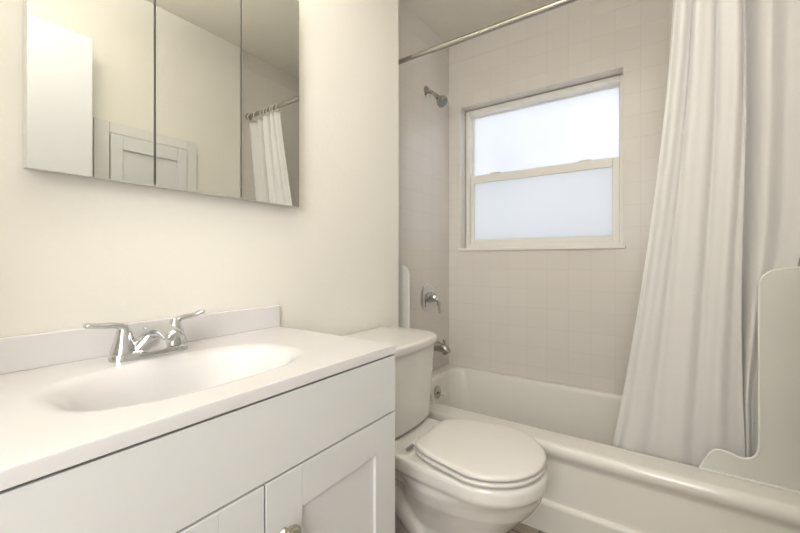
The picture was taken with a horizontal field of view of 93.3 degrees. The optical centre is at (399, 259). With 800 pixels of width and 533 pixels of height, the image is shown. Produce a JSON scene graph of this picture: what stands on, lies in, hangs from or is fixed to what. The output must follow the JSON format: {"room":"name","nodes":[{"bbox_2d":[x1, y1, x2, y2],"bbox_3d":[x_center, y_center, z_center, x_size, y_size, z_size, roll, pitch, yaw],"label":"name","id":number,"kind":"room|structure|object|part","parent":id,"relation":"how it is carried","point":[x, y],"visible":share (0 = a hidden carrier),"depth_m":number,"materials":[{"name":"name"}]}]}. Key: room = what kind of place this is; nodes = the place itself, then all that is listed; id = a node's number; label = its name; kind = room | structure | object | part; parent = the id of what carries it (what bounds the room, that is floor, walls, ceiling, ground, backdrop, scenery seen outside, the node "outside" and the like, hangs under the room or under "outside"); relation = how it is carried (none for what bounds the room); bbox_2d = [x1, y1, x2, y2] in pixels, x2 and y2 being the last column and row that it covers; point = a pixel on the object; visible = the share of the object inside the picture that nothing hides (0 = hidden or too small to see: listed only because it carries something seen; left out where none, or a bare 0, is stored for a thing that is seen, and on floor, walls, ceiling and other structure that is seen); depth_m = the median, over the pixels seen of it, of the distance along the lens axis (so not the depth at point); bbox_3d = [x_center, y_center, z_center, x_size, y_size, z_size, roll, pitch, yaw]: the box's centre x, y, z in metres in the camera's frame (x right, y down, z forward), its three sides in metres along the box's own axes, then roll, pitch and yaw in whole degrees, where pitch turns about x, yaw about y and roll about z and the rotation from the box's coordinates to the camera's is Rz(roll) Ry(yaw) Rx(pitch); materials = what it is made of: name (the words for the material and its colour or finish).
{"room":"bathroom","nodes":[
{"label":"bathroom","id":0,"kind":"room"},
{"bbox_2d":[0,0,398,336],"bbox_3d":[-0.600,-0.185,1.191,0.357,2.390,1.576,0,0,35],"label":"wall","id":1,"kind":"structure","parent":0,"point":[75,251],"depth_m":1.10,"materials":[{"name":"beige paint"}]},
{"bbox_2d":[0,305,279,373],"bbox_3d":[-0.595,0.174,0.872,0.013,0.067,0.757,0,0,35],"label":"backsplash","id":2,"kind":"structure","parent":1,"relation":"attached to","point":[44,349],"depth_m":0.79,"materials":[{"name":"white stone"}]},
{"bbox_2d":[23,0,298,206],"bbox_3d":[-0.518,-0.498,0.960,0.040,0.656,0.630,0,0,35],"label":"medicine cabinet","id":3,"kind":"object","parent":1,"relation":"attached to","point":[194,96],"visible":1,"depth_m":0.89,"materials":[{"name":"silver metal"}]},
{"bbox_3d":[-0.626,-0.498,0.779,0.004,0.656,0.210,0,0,35],"label":"door","id":4,"kind":"part","parent":3,"relation":"part of","materials":[{"name":"white paint"}]},
{"bbox_2d":[26,0,153,185],"bbox_3d":[-0.623,-0.498,0.776,0.004,0.656,0.210,0,0,35],"label":"mirror glass","id":5,"kind":"object","parent":3,"relation":"attached to","point":[90,63],"depth_m":0.77,"materials":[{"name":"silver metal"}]},
{"bbox_3d":[-0.504,-0.498,0.955,0.004,0.656,0.211,0,0,35],"label":"door","id":6,"kind":"part","parent":3,"relation":"part of","materials":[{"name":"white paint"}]},
{"bbox_2d":[155,0,239,197],"bbox_3d":[-0.501,-0.498,0.953,0.004,0.656,0.211,0,0,35],"label":"mirror glass","id":7,"kind":"object","parent":3,"relation":"attached to","point":[197,42],"depth_m":0.94,"materials":[{"name":"silver metal"}]},
{"bbox_3d":[-0.385,-0.498,1.128,0.004,0.656,0.201,0,0,35],"label":"door","id":8,"kind":"part","parent":3,"relation":"part of","materials":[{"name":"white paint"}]},
{"bbox_2d":[241,0,298,206],"bbox_3d":[-0.381,-0.498,1.126,0.004,0.656,0.201,0,0,35],"label":"mirror glass","id":9,"kind":"object","parent":3,"relation":"attached to","point":[269,28],"depth_m":1.12,"materials":[{"name":"silver metal"}]},
{"bbox_2d":[399,20,448,371],"bbox_3d":[0.010,-0.185,2.198,0.215,2.390,0.774,0,0,35],"label":"wall","id":10,"kind":"structure","parent":0,"point":[423,125],"depth_m":2.19,"materials":[{"name":"beige tile"}]},
{"bbox_2d":[399,264,434,402],"bbox_3d":[0.056,0.343,1.844,0.258,0.659,0.012,0,0,35],"label":"guard","id":11,"kind":"object","parent":10,"relation":"attached to","point":[404,276],"visible":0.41,"depth_m":1.86,"materials":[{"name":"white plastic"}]},
{"bbox_2d":[420,283,440,312],"bbox_3d":[0.198,0.222,2.206,0.083,0.174,0.170,0,0,35],"label":"shower valve","id":12,"kind":"object","parent":10,"relation":"attached to","point":[428,297],"visible":1,"depth_m":2.19,"materials":[{"name":"silver metal"}]},
{"bbox_3d":[0.218,0.259,2.196,0.041,0.100,0.025,0,0,22],"label":"lever handle","id":13,"kind":"part","parent":12,"relation":"part of","materials":[{"name":"silver metal"}]},
{"bbox_2d":[424,86,447,107],"bbox_3d":[0.212,-0.950,2.182,0.133,0.144,0.068,0,0,35],"label":"showerhead","id":14,"kind":"object","parent":10,"relation":"attached to","point":[441,100],"visible":1,"depth_m":2.17,"materials":[{"name":"silver metal"}]},
{"bbox_2d":[434,339,450,354],"bbox_3d":[0.226,0.499,2.197,0.139,0.086,0.056,0,0,35],"label":"tub spout","id":15,"kind":"object","parent":10,"relation":"attached to","point":[439,346],"visible":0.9,"depth_m":2.17,"materials":[{"name":"silver metal"}]},
{"bbox_2d":[399,0,579,63],"bbox_3d":[0.530,-0.953,1.447,1.494,0.042,0.042,0,0,35],"label":"shower curtain rod","id":16,"kind":"object","parent":10,"relation":"attached to","point":[557,4],"visible":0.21,"depth_m":1.54,"materials":[{"name":"metal"}]},
{"bbox_3d":[0.880,-0.939,1.205,0.006,0.058,0.050,0,0,35],"label":"curtain ring","id":17,"kind":"object","parent":16,"relation":"hanging from","visible":0},
{"bbox_2d":[612,0,799,466],"bbox_3d":[0.985,-0.090,1.255,0.508,1.650,0.236,0,0,35],"label":"shower curtain","id":18,"kind":"object","parent":17,"relation":"hanging from","point":[726,210],"visible":0.95,"depth_m":1.22,"materials":[{"name":"white fabric"}]},
{"bbox_2d":[402,0,580,46],"bbox_3d":[0.079,-1.410,0.553,2.500,0.060,4.000,0,0,35],"label":"ceiling","id":19,"kind":"structure","parent":0,"point":[448,19],"depth_m":2.10,"materials":[{"name":"paint"}]},
{"bbox_2d":[507,523,545,532],"bbox_3d":[0.079,1.040,0.553,2.500,0.060,4.000,0,0,35],"label":"floor","id":20,"kind":"structure","parent":0,"point":[520,528],"depth_m":1.42,"materials":[{"name":"brown wood"}]},
{"bbox_2d":[0,354,394,532],"bbox_3d":[-0.398,0.621,0.739,0.488,0.778,0.750,0,0,35],"label":"vanity cabinet","id":21,"kind":"object","parent":20,"relation":"on","point":[318,456],"visible":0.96,"depth_m":0.60,"materials":[{"name":"white paint"}]},
{"bbox_2d":[0,305,395,490],"bbox_3d":[-0.412,0.238,0.746,0.456,0.194,0.757,0,0,35],"label":"sink","id":22,"kind":"object","parent":21,"relation":"in","point":[63,405],"visible":0.75,"depth_m":0.70,"materials":[{"name":"white ceramic"}]},
{"bbox_2d":[83,309,204,362],"bbox_3d":[-0.540,0.162,0.825,0.180,0.087,0.181,0,0,-8],"label":"sink faucet","id":23,"kind":"object","parent":22,"relation":"on","point":[159,339],"visible":1,"depth_m":0.78,"materials":[{"name":"silver metal"}]},
{"bbox_3d":[-0.588,0.139,0.760,0.027,0.032,0.078,0,0,35],"label":"lever","id":24,"kind":"part","parent":23,"relation":"part of","materials":[{"name":"silver metal"}]},
{"bbox_3d":[-0.572,0.163,0.782,0.049,0.062,0.049,0,0,35],"label":"handle","id":25,"kind":"part","parent":23,"relation":"part of","materials":[{"name":"silver metal"}]},
{"bbox_3d":[-0.543,0.196,0.823,0.058,0.021,0.152,0,0,35],"label":"plate","id":26,"kind":"part","parent":23,"relation":"part of","materials":[{"name":"silver metal"}]},
{"bbox_3d":[-0.508,0.165,0.799,0.154,0.064,0.104,0,0,35],"label":"spout","id":27,"kind":"part","parent":23,"relation":"part of","materials":[{"name":"silver metal"}]},
{"bbox_3d":[-0.515,0.163,0.864,0.049,0.062,0.049,0,0,35],"label":"handle","id":28,"kind":"part","parent":23,"relation":"part of","materials":[{"name":"silver metal"}]},
{"bbox_3d":[-0.499,0.137,0.888,0.027,0.036,0.078,0,0,35],"label":"lever","id":29,"kind":"part","parent":23,"relation":"part of","materials":[{"name":"silver metal"}]},
{"bbox_3d":[-0.338,0.641,0.471,0.016,0.538,0.378,0,0,35],"label":"cabinet door","id":30,"kind":"part","parent":21,"relation":"part of","materials":[{"name":"white paint"}]},
{"bbox_3d":[-0.188,0.473,0.643,0.034,0.039,0.037,0,0,35],"label":"knob","id":31,"kind":"part","parent":21,"relation":"part of","materials":[{"name":"silver metal"}]},
{"bbox_3d":[-0.123,0.641,0.781,0.016,0.538,0.369,0,0,35],"label":"cabinet door","id":32,"kind":"part","parent":21,"relation":"part of","materials":[{"name":"white paint"}]},
{"bbox_2d":[344,326,547,532],"bbox_3d":[0.131,0.648,1.286,0.721,0.727,0.416,0,0,35],"label":"toilet","id":33,"kind":"object","parent":20,"relation":"on","point":[452,475],"visible":0.64,"depth_m":1.14,"materials":[{"name":"white ceramic"}]},
{"bbox_3d":[-0.048,0.304,1.409,0.286,0.038,0.416,0,0,35],"label":"tank lid","id":34,"kind":"part","parent":33,"relation":"part of","materials":[{"name":"white ceramic"}]},
{"bbox_3d":[-0.054,0.464,1.414,0.270,0.280,0.384,0,0,35],"label":"tank","id":35,"kind":"part","parent":33,"relation":"part of","materials":[{"name":"white ceramic"}]},
{"bbox_3d":[0.116,0.808,1.265,0.721,0.407,0.340,0,0,35],"label":"bowl","id":36,"kind":"part","parent":33,"relation":"part of","materials":[{"name":"white ceramic"}]},
{"bbox_3d":[0.254,0.597,1.169,0.372,0.014,0.340,0,0,35],"label":"seat","id":37,"kind":"part","parent":33,"relation":"part of","materials":[{"name":"white plastic"}]},
{"bbox_3d":[0.254,0.576,1.169,0.374,0.019,0.342,0,0,35],"label":"lid","id":38,"kind":"part","parent":33,"relation":"part of","materials":[{"name":"white plastic"}]},
{"bbox_2d":[427,364,799,532],"bbox_3d":[0.719,0.841,1.720,1.491,0.338,0.750,0,0,35],"label":"bathtub","id":39,"kind":"object","parent":20,"relation":"on","point":[595,485],"visible":0.59,"depth_m":1.33,"materials":[{"name":"white ceramic"}]},
{"bbox_3d":[0.215,0.755,2.156,0.019,0.072,0.072,0,0,35],"label":"overflow plate","id":40,"kind":"part","parent":39,"relation":"part of","materials":[{"name":"silver metal"}]},
{"bbox_2d":[449,0,672,393],"bbox_3d":[0.989,-0.185,2.088,1.950,2.390,0.160,0,0,35],"label":"wall","id":41,"kind":"structure","parent":0,"point":[568,316],"depth_m":2.06,"materials":[{"name":"beige tile"}]},
{"bbox_2d":[399,0,645,64],"bbox_3d":[0.713,-1.324,1.711,1.495,0.112,0.774,0,0,35],"label":"trim","id":42,"kind":"structure","parent":41,"relation":"attached to","point":[582,10],"depth_m":2.14,"materials":[{"name":"beige tile"}]},
{"bbox_2d":[458,74,625,250],"bbox_3d":[0.796,-0.512,2.214,0.918,0.910,0.176,0,0,35],"label":"window","id":43,"kind":"structure","parent":41,"relation":"in","point":[544,171],"depth_m":2.20,"materials":[{"name":"white glass"}]},
{"bbox_3d":[0.772,-0.066,2.179,0.918,0.018,0.091,0,0,35],"label":"sill","id":44,"kind":"part","parent":43,"relation":"part of","materials":[{"name":"beige plastic"}]},
{"bbox_3d":[0.810,-0.312,2.232,0.792,0.374,0.005,0,0,35],"label":"pane","id":45,"kind":"part","parent":43,"relation":"part of","materials":[{"name":"white glass"}]},
{"bbox_3d":[0.813,-0.321,2.231,0.841,0.444,0.030,0,0,35],"label":"sash","id":46,"kind":"part","parent":43,"relation":"part of","materials":[{"name":"white glass"}]},
{"bbox_3d":[0.832,-0.725,2.257,0.847,0.423,0.025,0,0,35],"label":"sash","id":47,"kind":"part","parent":43,"relation":"part of","materials":[{"name":"white glass"}]},
{"bbox_3d":[0.833,-0.731,2.257,0.833,0.392,0.004,0,0,35],"label":"pane","id":48,"kind":"part","parent":43,"relation":"part of","materials":[{"name":"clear glass"}]},
{"bbox_3d":[1.431,-0.185,1.225,0.240,2.390,0.757,0,0,35],"label":"wall","id":49,"kind":"structure","parent":0,"visible":0},
{"bbox_2d":[699,266,799,493],"bbox_3d":[1.069,0.343,1.143,0.258,0.659,0.012,0,0,35],"label":"guard","id":50,"kind":"object","parent":49,"relation":"attached to","point":[775,463],"visible":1,"depth_m":1.11,"materials":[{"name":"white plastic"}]}
]}

